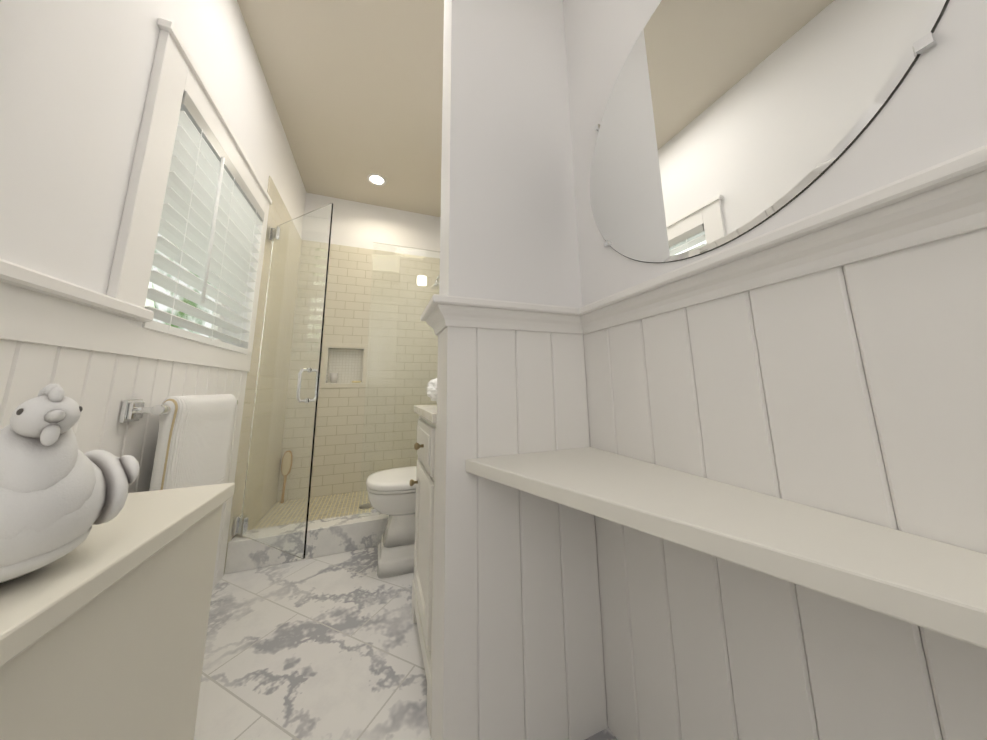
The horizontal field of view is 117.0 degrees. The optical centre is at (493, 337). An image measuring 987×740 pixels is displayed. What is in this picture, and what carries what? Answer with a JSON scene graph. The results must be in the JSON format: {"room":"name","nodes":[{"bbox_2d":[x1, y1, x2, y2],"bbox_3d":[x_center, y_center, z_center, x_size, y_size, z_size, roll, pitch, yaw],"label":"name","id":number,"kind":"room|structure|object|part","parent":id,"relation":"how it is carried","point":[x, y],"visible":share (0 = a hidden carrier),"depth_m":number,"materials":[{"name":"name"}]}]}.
{"room":"bathroom","nodes":[
{"label":"bathroom","id":0,"kind":"room"},
{"bbox_2d":[0,0,305,589],"bbox_3d":[-1.074,-0.315,0.709,0.162,2.740,4.320,3,-10,-21],"label":"wall","id":1,"kind":"structure","parent":0,"point":[75,75],"depth_m":0.78,"materials":[{"name":"white paint"}]},
{"bbox_2d":[0,258,251,371],"bbox_3d":[-0.825,-0.121,0.283,0.045,0.140,3.120,3,-10,-21],"label":"trim","id":2,"kind":"structure","parent":1,"relation":"attached to","point":[36,307],"depth_m":0.73,"materials":[{"name":"white wood"}]},
{"bbox_2d":[119,394,237,490],"bbox_3d":[-1.115,0.523,1.103,0.112,0.615,0.564,3,-10,-21],"label":"towel rail","id":3,"kind":"object","parent":1,"relation":"attached to","point":[193,441],"visible":0.6,"depth_m":1.02,"materials":[{"name":"white fabric"}]},
{"bbox_2d":[106,18,271,352],"bbox_3d":[-1.276,-0.453,1.316,0.169,0.975,1.000,3,-10,-21],"label":"window","id":4,"kind":"structure","parent":1,"relation":"in","point":[175,73],"depth_m":0.96,"materials":[{"name":"white wood"}]},
{"bbox_2d":[142,91,264,354],"bbox_3d":[-1.243,-0.386,1.347,0.068,0.844,0.797,3,-10,-21],"label":"window blinds","id":5,"kind":"object","parent":4,"relation":"attached to","point":[199,152],"visible":0.71,"depth_m":1.22,"materials":[{"name":"white plastic"}]},
{"bbox_2d":[200,157,224,303],"bbox_3d":[-1.158,-0.453,1.248,0.014,0.650,0.012,3,-10,-21],"label":"blind wand","id":6,"kind":"object","parent":5,"relation":"hanging from","point":[206,274],"visible":0.97,"depth_m":1.24,"materials":[{"name":"white plastic"}]},
{"bbox_2d":[223,176,291,574],"bbox_3d":[-1.555,0.168,2.133,0.008,2.265,0.900,3,-10,-21],"label":"wall tiles","id":7,"kind":"structure","parent":1,"relation":"attached to","point":[278,214],"depth_m":1.77,"materials":[{"name":"beige tile"}]},
{"bbox_2d":[233,226,378,535],"bbox_3d":[-0.731,0.190,1.849,1.333,1.804,0.436,3,-10,-21],"label":"hardware piece","id":8,"kind":"object","parent":7,"relation":"attached to","point":[239,524],"visible":0.71,"depth_m":1.63,"materials":[{"name":"silver metal"}]},
{"bbox_2d":[239,203,332,558],"bbox_3d":[-1.140,0.160,1.670,0.560,1.802,0.009,-5,-10,26],"label":"glass shower door","id":9,"kind":"structure","parent":8,"relation":"attached to","point":[275,507],"depth_m":1.64,"materials":[{"name":"clear glass"}]},
{"bbox_2d":[145,233,219,338],"bbox_3d":[-1.349,-0.389,1.307,0.006,0.770,0.725,3,-10,-21],"label":"window","id":10,"kind":"structure","parent":0,"point":[149,302],"depth_m":1.30,"materials":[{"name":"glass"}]},
{"bbox_2d":[237,0,443,216],"bbox_3d":[-0.397,-1.682,1.203,1.651,0.100,4.320,3,-10,-21],"label":"ceiling","id":11,"kind":"structure","parent":0,"point":[355,88],"depth_m":1.86,"materials":[{"name":"beige paint"}]},
{"bbox_2d":[367,173,385,185],"bbox_3d":[-1.023,-1.395,2.652,0.156,0.036,0.156,3,-10,-21],"label":"recessed light","id":12,"kind":"object","parent":11,"relation":"in","point":[373,183],"depth_m":2.65,"materials":[{"name":"white"}]},
{"bbox_3d":[-1.023,-1.381,2.649,0.108,0.001,0.108,3,-10,-21],"label":"recessed ceiling light lens","id":13,"kind":"part","parent":12,"relation":"part of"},
{"bbox_2d":[304,193,440,496],"bbox_3d":[-1.113,0.046,2.886,1.351,2.740,0.164,3,-10,-21],"label":"wall","id":14,"kind":"structure","parent":0,"point":[337,457],"depth_m":2.77,"materials":[{"name":"beige tile"}]},
{"bbox_2d":[325,347,363,383],"bbox_3d":[-1.337,0.257,2.735,0.298,0.320,0.098,3,-10,-21],"label":"shower niche","id":15,"kind":"object","parent":14,"relation":"attached to","point":[345,364],"visible":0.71,"depth_m":2.77,"materials":[{"name":"tile"}]},
{"bbox_2d":[330,373,337,382],"bbox_3d":[-1.415,0.362,2.680,0.062,0.085,0.062,3,-10,-21],"label":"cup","id":16,"kind":"object","parent":15,"relation":"in","point":[333,377],"visible":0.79,"depth_m":2.66,"materials":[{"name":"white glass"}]},
{"bbox_3d":[-1.318,0.249,2.687,0.374,0.396,0.006,3,-10,-21],"label":"niche frame","id":17,"kind":"part","parent":14,"relation":"part of","materials":[{"name":"beige tile"}]},
{"bbox_2d":[194,546,616,739],"bbox_3d":[-0.178,1.039,0.270,1.651,0.100,3.305,3,-10,-21],"label":"floor","id":18,"kind":"structure","parent":0,"point":[327,647],"depth_m":1.06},
{"bbox_2d":[0,483,234,739],"bbox_3d":[-0.707,0.660,0.325,0.326,0.680,0.861,3,-10,-21],"label":"cabinet","id":19,"kind":"object","parent":18,"relation":"on","point":[103,630],"visible":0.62,"depth_m":0.49,"materials":[{"name":"white wood"}]},
{"bbox_2d":[0,383,139,582],"bbox_3d":[-0.721,0.201,0.441,0.287,0.261,0.287,3,-10,-21],"label":"figurine","id":20,"kind":"object","parent":19,"relation":"on","point":[61,494],"visible":1,"depth_m":0.39,"materials":[{"name":"grey ceramic"}]},
{"bbox_2d":[366,466,416,577],"bbox_3d":[-0.378,0.821,1.764,0.678,0.825,0.470,3,-10,-21],"label":"toilet","id":21,"kind":"object","parent":18,"relation":"on","point":[391,493],"visible":0.42,"depth_m":1.56,"materials":[{"name":"white ceramic"}]},
{"bbox_2d":[409,405,436,735],"bbox_3d":[-0.068,0.640,1.209,0.512,0.991,0.519,3,-10,-21],"label":"bathroom vanity","id":22,"kind":"object","parent":18,"relation":"on","point":[423,579],"visible":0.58,"depth_m":1.04,"materials":[{"name":"white wood"}]},
{"bbox_3d":[-0.262,0.649,1.121,0.022,0.640,0.370,3,-10,-21],"label":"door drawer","id":23,"kind":"part","parent":22,"relation":"part of","materials":[{"name":"white wood"}]},
{"bbox_2d":[426,378,436,401],"bbox_3d":[-0.217,0.245,1.421,0.199,0.140,0.204,3,-10,-21],"label":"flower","id":24,"kind":"object","parent":22,"relation":"on","point":[431,388],"visible":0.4,"depth_m":1.37,"materials":[{"name":"white plant"}]},
{"bbox_2d":[439,0,986,307],"bbox_3d":[0.392,-0.421,0.193,0.472,2.740,1.998,3,-10,-21],"label":"wall","id":25,"kind":"structure","parent":0,"point":[528,85],"depth_m":0.99,"materials":[{"name":"white paint"}]},
{"bbox_2d":[432,326,611,739],"bbox_3d":[0.087,0.517,0.835,0.443,1.107,0.033,3,-10,-21],"label":"wall","id":26,"kind":"structure","parent":25,"relation":"attached to","point":[519,654],"depth_m":0.82,"materials":[{"name":"white wood"}]},
{"bbox_2d":[420,294,579,334],"bbox_3d":[0.035,-0.065,0.893,0.434,0.075,0.053,3,-10,-21],"label":"trim","id":27,"kind":"structure","parent":26,"relation":"attached to","point":[442,311],"depth_m":0.89,"materials":[{"name":"white wood"}]},
{"bbox_2d":[584,228,986,739],"bbox_3d":[0.639,0.384,0.078,0.016,1.107,1.863,3,-10,-21],"label":"wall","id":28,"kind":"structure","parent":25,"relation":"attached to","point":[856,390],"depth_m":0.48,"materials":[{"name":"white wood"}]},
{"bbox_2d":[576,144,986,333],"bbox_3d":[0.607,-0.194,0.159,0.053,0.075,1.853,3,-10,-21],"label":"trim","id":29,"kind":"structure","parent":28,"relation":"attached to","point":[944,200],"depth_m":0.44,"materials":[{"name":"white wood"}]},
{"bbox_3d":[0.324,-0.247,1.234,0.150,2.740,4.320,3,-10,-21],"label":"wall","id":30,"kind":"structure","parent":0,"visible":0},
{"bbox_2d":[466,447,986,648],"bbox_3d":[0.311,0.265,0.371,0.409,0.032,1.100,3,-10,-21],"label":"floating shelf","id":31,"kind":"object","parent":30,"relation":"attached to","point":[933,585],"visible":1,"depth_m":0.39,"materials":[{"name":"white wood"}]},
{"bbox_2d":[590,0,949,262],"bbox_3d":[0.447,-0.530,0.687,0.011,0.708,0.708,3,-10,-21],"label":"round mirror","id":32,"kind":"object","parent":30,"relation":"attached to","point":[723,122],"visible":1,"depth_m":0.60,"materials":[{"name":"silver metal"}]},
{"label":"outside","id":33,"kind":"structure","parent":0,"visible":0},
{"bbox_2d":[308,491,359,520],"bbox_3d":[-0.944,1.345,2.267,1.651,0.170,1.015,3,-10,-21],"label":"floor","id":34,"kind":"structure","parent":33,"point":[332,506],"depth_m":2.26,"materials":[{"name":"tile"}]},
{"bbox_2d":[224,514,388,573],"bbox_3d":[-0.783,1.184,1.860,1.335,0.150,0.140,3,-10,-21],"label":"shower curb","id":35,"kind":"object","parent":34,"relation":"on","point":[334,535],"depth_m":1.72,"materials":[{"name":"stone"}]},
{"bbox_2d":[358,242,439,516],"bbox_3d":[-0.510,0.231,2.133,0.713,1.808,0.009,3,-10,-21],"label":"glass","id":36,"kind":"object","parent":35,"relation":"on","point":[402,361],"visible":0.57,"depth_m":2.09,"materials":[{"name":"clear glass"}]}
]}

